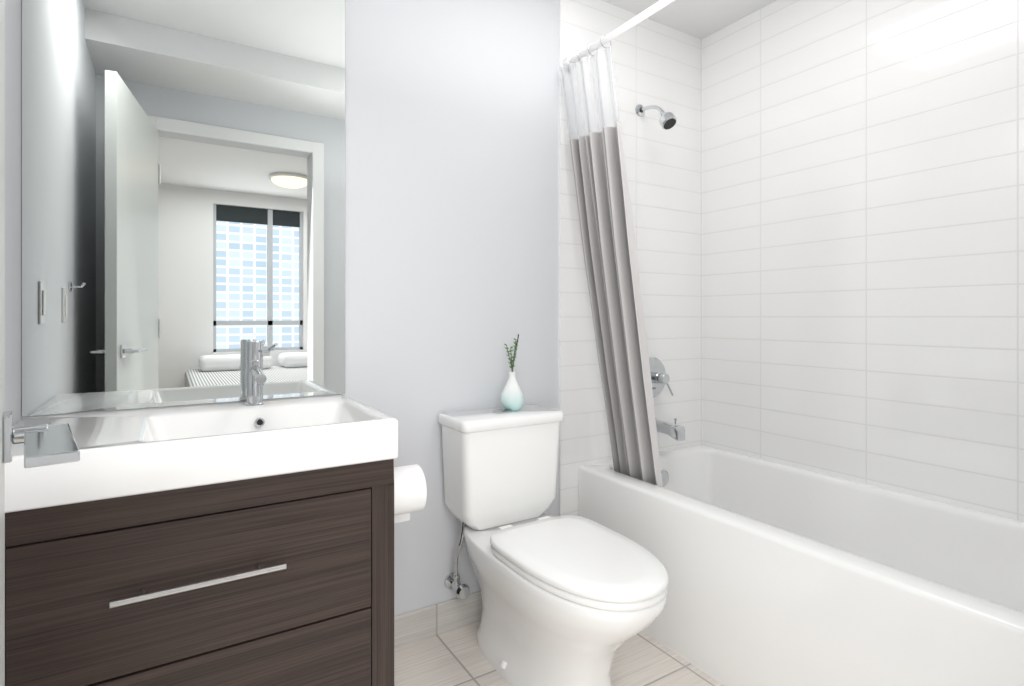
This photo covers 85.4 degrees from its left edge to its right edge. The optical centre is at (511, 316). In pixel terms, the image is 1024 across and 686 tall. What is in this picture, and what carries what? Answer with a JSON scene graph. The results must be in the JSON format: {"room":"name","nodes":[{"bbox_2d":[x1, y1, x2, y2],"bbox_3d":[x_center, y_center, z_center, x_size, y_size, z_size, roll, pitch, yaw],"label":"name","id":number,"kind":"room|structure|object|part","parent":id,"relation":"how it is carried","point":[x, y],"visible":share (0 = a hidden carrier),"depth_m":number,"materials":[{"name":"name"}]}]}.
{"room":"bathroom","nodes":[
{"label":"bathroom","id":0,"kind":"room"},
{"bbox_2d":[5,0,20,425],"bbox_3d":[-0.797,-0.110,0.586,0.120,2.440,1.755,0,0,-32],"label":"wall","id":1,"kind":"structure","parent":0,"point":[13,205],"depth_m":1.30,"materials":[{"name":"white paint"}]},
{"bbox_2d":[0,0,79,685],"bbox_3d":[-0.375,0.071,0.413,0.100,2.062,0.760,0,0,-41],"label":"door leaf","id":2,"kind":"structure","parent":1,"relation":"in","point":[2,335],"depth_m":0.62,"materials":[{"name":"white paint"}]},
{"bbox_3d":[-0.517,0.138,0.605,0.060,0.052,0.196,0,0,-41],"label":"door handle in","id":3,"kind":"part","parent":2,"relation":"part of","materials":[{"name":"silver metal"}]},
{"bbox_2d":[21,0,558,615],"bbox_3d":[-0.179,-0.110,2.070,2.730,2.440,0.120,0,0,-32],"label":"wall","id":4,"kind":"structure","parent":0,"point":[451,198],"depth_m":1.96,"materials":[{"name":"white paint"}]},
{"bbox_2d":[22,0,344,415],"bbox_3d":[-0.869,-0.542,1.569,0.786,1.572,0.006,0,0,-32],"label":"wall mirror","id":5,"kind":"object","parent":4,"relation":"attached to","point":[183,201],"visible":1,"depth_m":1.53,"materials":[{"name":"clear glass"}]},
{"bbox_2d":[394,591,482,648],"bbox_3d":[-0.172,1.058,1.997,0.855,0.105,0.010,0,0,-32],"label":"baseboard","id":6,"kind":"structure","parent":4,"relation":"attached to","point":[428,621],"depth_m":1.92,"materials":[{"name":"beige tile"}]},
{"bbox_2d":[559,0,700,515],"bbox_3d":[0.548,-0.110,2.442,0.840,2.440,0.010,0,0,-32],"label":"tile","id":7,"kind":"structure","parent":4,"relation":"attached to","point":[656,63],"depth_m":2.46,"materials":[{"name":"white tile"}]},
{"bbox_2d":[560,0,674,487],"bbox_3d":[0.719,-0.133,1.594,0.273,1.826,1.614,0,0,-32],"label":"shower curtain","id":8,"kind":"object","parent":7,"relation":"attached to","point":[606,222],"visible":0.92,"depth_m":2.12,"materials":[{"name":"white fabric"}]},
{"bbox_3d":[0.647,-1.020,1.549,0.052,0.052,1.614,0,0,-32],"label":"rod","id":9,"kind":"part","parent":8,"relation":"part of","materials":[{"name":"white metal"}]},
{"bbox_2d":[635,104,684,440],"bbox_3d":[0.670,-0.207,2.396,0.193,1.459,0.197,0,0,-32],"label":"shower fixtures","id":10,"kind":"object","parent":7,"relation":"attached to","point":[659,375],"visible":0.83,"depth_m":2.40,"materials":[{"name":"silver metal"}]},
{"bbox_3d":[0.668,0.477,2.410,0.072,0.089,0.172,0,0,-32],"label":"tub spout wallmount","id":11,"kind":"part","parent":10,"relation":"part of","materials":[{"name":"silver metal"}]},
{"bbox_2d":[394,620,723,685],"bbox_3d":[0.282,1.150,1.323,2.730,0.080,1.875,0,0,-32],"label":"floor","id":12,"kind":"structure","parent":0,"point":[455,657],"depth_m":1.77,"materials":[{"name":"tile"}]},
{"bbox_2d":[5,341,426,685],"bbox_3d":[-0.682,0.589,1.382,0.908,1.042,0.519,0,0,-32],"label":"bathroom vanity","id":13,"kind":"object","parent":12,"relation":"on","point":[249,541],"visible":0.96,"depth_m":1.17,"materials":[{"name":"brown wood"}]},
{"bbox_3d":[-0.628,0.540,1.132,0.310,0.012,0.036,0,0,-32],"label":"handle","id":14,"kind":"part","parent":13,"relation":"part of","materials":[{"name":"silver metal"}]},
{"bbox_3d":[-0.626,0.677,1.170,0.778,0.665,0.018,0,0,-32],"label":"frame","id":15,"kind":"part","parent":13,"relation":"part of","materials":[{"name":"brown wood"}]},
{"bbox_2d":[5,394,398,519],"bbox_3d":[-0.740,0.296,1.358,0.784,0.097,0.499,0,0,-32],"label":"basin","id":16,"kind":"object","parent":13,"relation":"in","point":[126,455],"depth_m":1.20,"materials":[{"name":"white ceramic"}]},
{"bbox_2d":[244,341,277,405],"bbox_3d":[-0.689,0.158,1.533,0.080,0.180,0.163,0,0,-32],"label":"faucet","id":17,"kind":"object","parent":13,"relation":"on","point":[255,350],"depth_m":1.55,"materials":[{"name":"silver metal"}]},
{"bbox_2d":[438,404,668,685],"bbox_3d":[0.121,0.720,1.697,0.406,0.781,0.830,0,0,-32],"label":"toilet","id":18,"kind":"object","parent":12,"relation":"on","point":[570,600],"visible":1,"depth_m":1.65,"materials":[{"name":"white ceramic"}]},
{"bbox_3d":[-0.035,0.520,1.951,0.406,0.373,0.211,0,0,-32],"label":"tank","id":19,"kind":"part","parent":18,"relation":"part of","materials":[{"name":"white ceramic"}]},
{"bbox_2d":[500,334,524,410],"bbox_3d":[0.002,0.198,1.988,0.091,0.271,0.088,0,0,-32],"label":"vase","id":20,"kind":"object","parent":18,"relation":"on","point":[512,397],"visible":1,"depth_m":1.96,"materials":[{"name":"ceramic"}]},
{"bbox_3d":[0.190,0.682,1.586,0.372,0.048,0.570,0,0,-32],"label":"seat lid","id":21,"kind":"part","parent":18,"relation":"part of","materials":[{"name":"white plastic"}]},
{"bbox_2d":[579,444,1023,685],"bbox_3d":[1.013,0.860,1.775,0.748,0.500,1.612,0,0,-32],"label":"bathtub","id":22,"kind":"object","parent":12,"relation":"on","point":[780,574],"visible":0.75,"depth_m":1.67,"materials":[{"name":"white ceramic"}]},
{"bbox_2d":[602,0,775,39],"bbox_3d":[0.282,-1.380,1.323,2.730,0.100,1.875,0,0,-32],"label":"ceiling","id":23,"kind":"structure","parent":0,"point":[701,19],"depth_m":2.42,"materials":[{"name":"white paint"}]},
{"bbox_3d":[1.424,-0.110,1.958,0.120,2.440,1.755,0,0,-32],"label":"wall","id":24,"kind":"structure","parent":0,"visible":0},
{"bbox_2d":[701,0,1023,520],"bbox_3d":[1.337,-0.110,1.975,0.010,2.440,1.635,0,0,-32],"label":"tile","id":25,"kind":"structure","parent":24,"relation":"attached to","point":[862,241],"depth_m":2.02,"materials":[{"name":"white tile"}]}
]}

